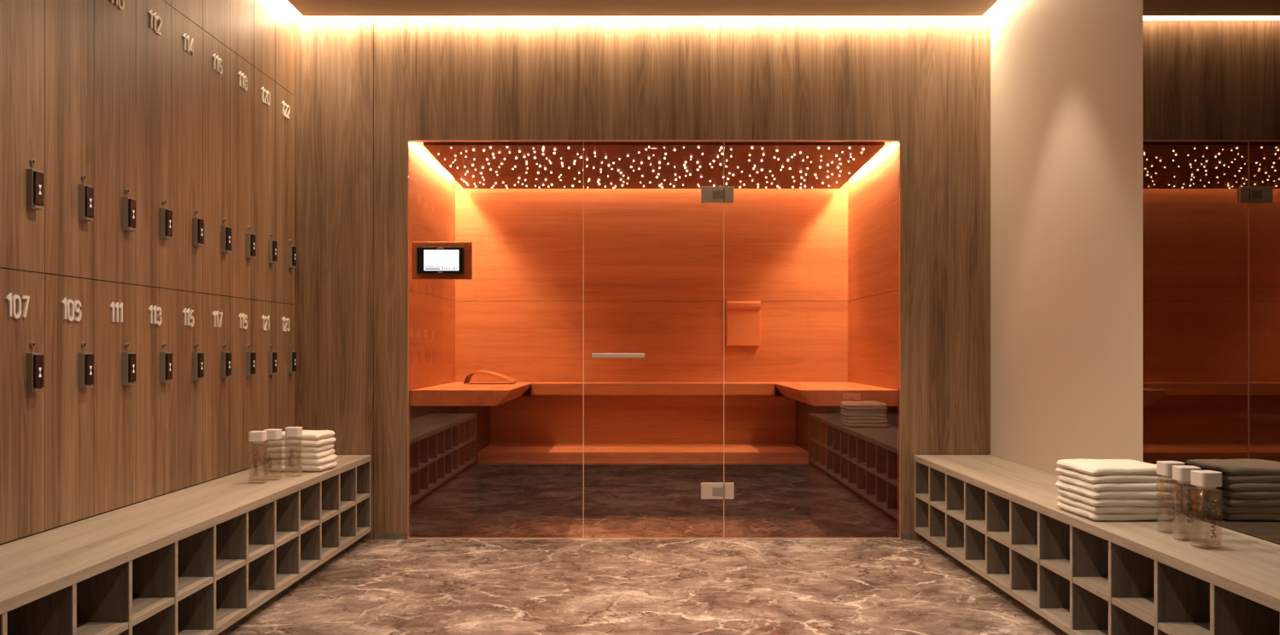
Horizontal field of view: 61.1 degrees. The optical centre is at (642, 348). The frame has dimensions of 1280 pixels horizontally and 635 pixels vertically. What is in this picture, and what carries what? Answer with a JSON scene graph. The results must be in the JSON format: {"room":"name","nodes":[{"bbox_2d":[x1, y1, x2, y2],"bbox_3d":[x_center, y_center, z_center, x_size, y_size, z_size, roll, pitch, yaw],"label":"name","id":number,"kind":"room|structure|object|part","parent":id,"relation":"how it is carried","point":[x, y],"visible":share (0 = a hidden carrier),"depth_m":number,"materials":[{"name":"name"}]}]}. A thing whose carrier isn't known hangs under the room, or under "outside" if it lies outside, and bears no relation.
{"room":"changing room","nodes":[
{"label":"changing room","id":0,"kind":"room"},
{"bbox_2d":[0,462,267,545],"bbox_3d":[-1.972,-0.471,2.580,0.255,2.950,6.360,0,0,0],"label":"wall","id":1,"kind":"structure","parent":0,"point":[265,463],"depth_m":3.82,"materials":[{"name":"brown wood"}]},
{"bbox_2d":[409,142,455,537],"bbox_3d":[-1.273,-0.146,6.466,0.080,2.300,1.412,0,0,0],"label":"wall","id":2,"kind":"structure","parent":0,"point":[432,188],"depth_m":6.33,"materials":[{"name":"brown wood"}]},
{"bbox_2d":[411,241,472,279],"bbox_3d":[-1.056,-0.462,5.715,0.317,0.198,0.039,0,0,0],"label":"control panel","id":3,"kind":"object","parent":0,"point":[429,260],"depth_m":5.70,"materials":[{"name":"plastic"}]},
{"bbox_2d":[294,20,990,539],"bbox_3d":[-0.007,-0.471,5.730,3.675,2.950,0.060,0,0,0],"label":"wall","id":4,"kind":"structure","parent":0,"point":[364,90],"depth_m":5.70,"materials":[{"name":"brown wood"}]},
{"bbox_2d":[374,532,911,539],"bbox_3d":[0.003,0.987,5.697,2.815,0.035,0.005,0,0,0],"label":"baseboard","id":5,"kind":"structure","parent":4,"relation":"attached to","point":[376,535],"depth_m":5.69,"materials":[{"name":"beige wood"}]},
{"bbox_2d":[407,140,900,538],"bbox_3d":[0.063,-0.045,5.695,2.592,2.098,0.081,0,0,0],"label":"glass","id":6,"kind":"object","parent":4,"relation":"in","point":[723,195],"depth_m":5.71,"materials":[{"name":"clear glass"}]},
{"bbox_2d":[287,0,997,16],"bbox_3d":[0.000,-1.884,2.580,4.200,0.324,6.360,0,0,0],"label":"ceiling","id":7,"kind":"structure","parent":0,"point":[306,8],"depth_m":5.48,"materials":[{"name":"beige paint"}]},
{"bbox_2d":[274,0,303,16],"bbox_3d":[-1.790,-1.728,4.660,0.068,0.011,1.922,0,0,0],"label":"led strip","id":8,"kind":"object","parent":7,"relation":"attached to","point":[285,5],"visible":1,"depth_m":5.49,"materials":[{"name":"beige plastic"}]},
{"bbox_2d":[291,16,993,20],"bbox_3d":[0.003,-1.728,5.660,3.650,0.011,0.075,0,0,0],"label":"led strip","id":9,"kind":"object","parent":7,"relation":"attached to","point":[295,18],"visible":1,"depth_m":5.66,"materials":[{"name":"beige plastic"}]},
{"bbox_2d":[981,0,1011,16],"bbox_3d":[1.795,-1.728,4.660,0.067,0.011,1.922,0,0,0],"label":"led strip","id":10,"kind":"object","parent":7,"relation":"attached to","point":[998,5],"visible":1,"depth_m":5.49,"materials":[{"name":"beige plastic"}]},
{"bbox_2d":[222,515,1063,634],"bbox_3d":[0.000,1.054,3.425,4.200,0.100,8.050,0,0,0],"label":"floor","id":11,"kind":"structure","parent":0,"point":[410,587],"depth_m":4.55,"materials":[{"name":"brown stone"}]},
{"bbox_2d":[0,0,296,543],"bbox_3d":[-1.821,-0.471,3.761,0.046,2.950,3.876,0,0,0],"label":"lockers","id":12,"kind":"object","parent":11,"relation":"on","point":[148,249],"visible":1,"depth_m":3.92,"materials":[{"name":"brown wood"}]},
{"bbox_2d":[0,455,371,634],"bbox_3d":[-1.622,0.782,3.908,0.404,0.444,3.568,0,0,0],"label":"bench","id":13,"kind":"object","parent":11,"relation":"on","point":[203,558],"visible":0.91,"depth_m":3.60,"materials":[{"name":"beige wood"}]},
{"bbox_2d":[248,431,267,479],"bbox_3d":[-1.597,0.452,4.510,0.064,0.213,0.065,0,0,-6],"label":"toiletry bottle","id":14,"kind":"object","parent":13,"relation":"on","point":[254,436],"visible":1,"depth_m":4.48,"materials":[{"name":"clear plastic"}]},
{"bbox_2d":[263,429,281,467],"bbox_3d":[-1.572,0.452,4.620,0.064,0.213,0.065,0,0,3],"label":"toiletry bottle","id":15,"kind":"object","parent":13,"relation":"on","point":[272,435],"visible":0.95,"depth_m":4.59,"materials":[{"name":"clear plastic"}]},
{"bbox_2d":[285,426,302,475],"bbox_3d":[-1.525,0.452,4.750,0.064,0.213,0.065,0,0,-3],"label":"toiletry bottle","id":16,"kind":"object","parent":13,"relation":"on","point":[290,432],"visible":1,"depth_m":4.72,"materials":[{"name":"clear plastic"}]},
{"bbox_2d":[264,430,337,472],"bbox_3d":[-1.567,0.470,5.000,0.267,0.176,0.242,0,0,3],"label":"folded towels","id":17,"kind":"object","parent":13,"relation":"on","point":[314,452],"visible":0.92,"depth_m":4.89,"materials":[{"name":"fabric"}]},
{"bbox_2d":[409,381,898,536],"bbox_3d":[0.063,0.612,6.454,2.588,0.780,1.407,0,0,0],"label":"sauna bench","id":18,"kind":"object","parent":11,"relation":"on","point":[825,452],"visible":1,"depth_m":6.50,"materials":[{"name":"brown wood"}]},
{"bbox_3d":[-0.966,0.265,6.454,0.530,0.085,1.407,0,0,0],"label":"seat","id":19,"kind":"part","parent":18,"relation":"part of","materials":[{"name":"brown wood"}]},
{"bbox_2d":[463,370,516,384],"bbox_3d":[-0.950,0.180,6.800,0.300,0.078,0.240,0,0,0],"label":"headrest cover","id":20,"kind":"object","parent":18,"relation":"on","point":[469,376],"depth_m":6.72,"materials":[{"name":"brown wood"}]},
{"bbox_3d":[0.005,0.650,6.669,1.950,0.076,0.578,0,0,0],"label":"seat","id":21,"kind":"part","parent":18,"relation":"part of","materials":[{"name":"brown wood"}]},
{"bbox_3d":[0.068,0.262,6.989,1.534,0.080,0.337,0,0,0],"label":"seat","id":22,"kind":"part","parent":18,"relation":"part of","materials":[{"name":"brown wood"}]},
{"bbox_2d":[423,142,884,188],"bbox_3d":[0.063,-1.071,6.430,2.456,0.060,1.310,0,0,0],"label":"panel","id":23,"kind":"object","parent":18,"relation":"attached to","point":[771,167],"visible":0.86,"depth_m":6.26,"materials":[{"name":"brown wood"}]},
{"bbox_2d":[438,146,864,188],"bbox_3d":[0.062,-1.057,6.424,2.391,0.043,1.251,0,0,0],"label":"lights","id":24,"kind":"object","parent":23,"relation":"on","point":[506,147],"visible":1,"depth_m":6.32,"materials":[{"name":"beige"}]},
{"bbox_3d":[1.097,0.265,6.454,0.520,0.085,1.407,0,0,0],"label":"seat","id":25,"kind":"part","parent":18,"relation":"part of","materials":[{"name":"brown wood"}]},
{"bbox_2d":[914,455,1279,634],"bbox_3d":[1.627,0.782,3.908,0.403,0.444,3.568,0,0,0],"label":"bench","id":26,"kind":"object","parent":11,"relation":"on","point":[1001,520],"visible":0.96,"depth_m":3.60,"materials":[{"name":"beige wood"}]},
{"bbox_2d":[1055,458,1180,520],"bbox_3d":[1.590,0.470,3.642,0.300,0.176,0.316,0,0,-2],"label":"folded towels","id":27,"kind":"object","parent":26,"relation":"on","point":[1094,489],"visible":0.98,"depth_m":3.50,"materials":[{"name":"fabric"}]},
{"bbox_2d":[1157,461,1185,530],"bbox_3d":[1.607,0.452,3.300,0.064,0.213,0.065,0,0,-3],"label":"toiletry bottle","id":28,"kind":"object","parent":26,"relation":"on","point":[1164,468],"visible":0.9,"depth_m":3.28,"materials":[{"name":"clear plastic"}]},
{"bbox_2d":[1172,465,1201,540],"bbox_3d":[1.590,0.452,3.170,0.064,0.213,0.065,0,0,6],"label":"toiletry bottle","id":29,"kind":"object","parent":26,"relation":"on","point":[1181,474],"visible":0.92,"depth_m":3.14,"materials":[{"name":"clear plastic"}]},
{"bbox_2d":[1190,470,1222,548],"bbox_3d":[1.583,0.452,3.045,0.064,0.213,0.065,0,0,-7],"label":"toiletry bottle","id":30,"kind":"object","parent":26,"relation":"on","point":[1201,479],"visible":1,"depth_m":3.02,"materials":[{"name":"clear plastic"}]},
{"bbox_2d":[455,180,847,396],"bbox_3d":[0.063,-0.146,7.200,2.692,2.300,0.080,0,0,0],"label":"wall","id":31,"kind":"structure","parent":0,"point":[653,258],"depth_m":7.16,"materials":[{"name":"brown wood"}]},
{"bbox_2d":[417,142,889,163],"bbox_3d":[0.063,-1.130,6.465,2.581,0.016,1.351,0,0,0],"label":"led strip","id":32,"kind":"object","parent":31,"relation":"attached to","point":[421,144],"visible":0.02,"depth_m":6.08,"materials":[{"name":"beige plastic"}]},
{"bbox_2d":[726,301,760,345],"bbox_3d":[0.665,-0.162,7.119,0.219,0.292,0.080,0,0,0],"label":"towel","id":33,"kind":"object","parent":31,"relation":"attached to","point":[743,318],"visible":1,"depth_m":7.11,"materials":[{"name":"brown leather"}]},
{"bbox_2d":[847,142,898,537],"bbox_3d":[1.399,-0.146,6.466,0.080,2.300,1.412,0,0,0],"label":"wall","id":34,"kind":"structure","parent":0,"point":[873,191],"depth_m":6.36,"materials":[{"name":"brown wood"}]},
{"bbox_2d":[990,0,1142,475],"bbox_3d":[1.965,-0.471,2.580,0.270,2.950,6.360,0,0,0],"label":"wall","id":35,"kind":"structure","parent":0,"point":[1066,75],"depth_m":4.71,"materials":[{"name":"beige paint"}]},
{"bbox_2d":[1142,0,1279,543],"bbox_3d":[1.821,-0.575,2.889,0.018,2.262,2.077,0,0,0],"label":"wall mirror","id":36,"kind":"object","parent":35,"relation":"attached to","point":[1211,68],"visible":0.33,"depth_m":3.43,"materials":[{"name":"brown mirror"}]}
]}

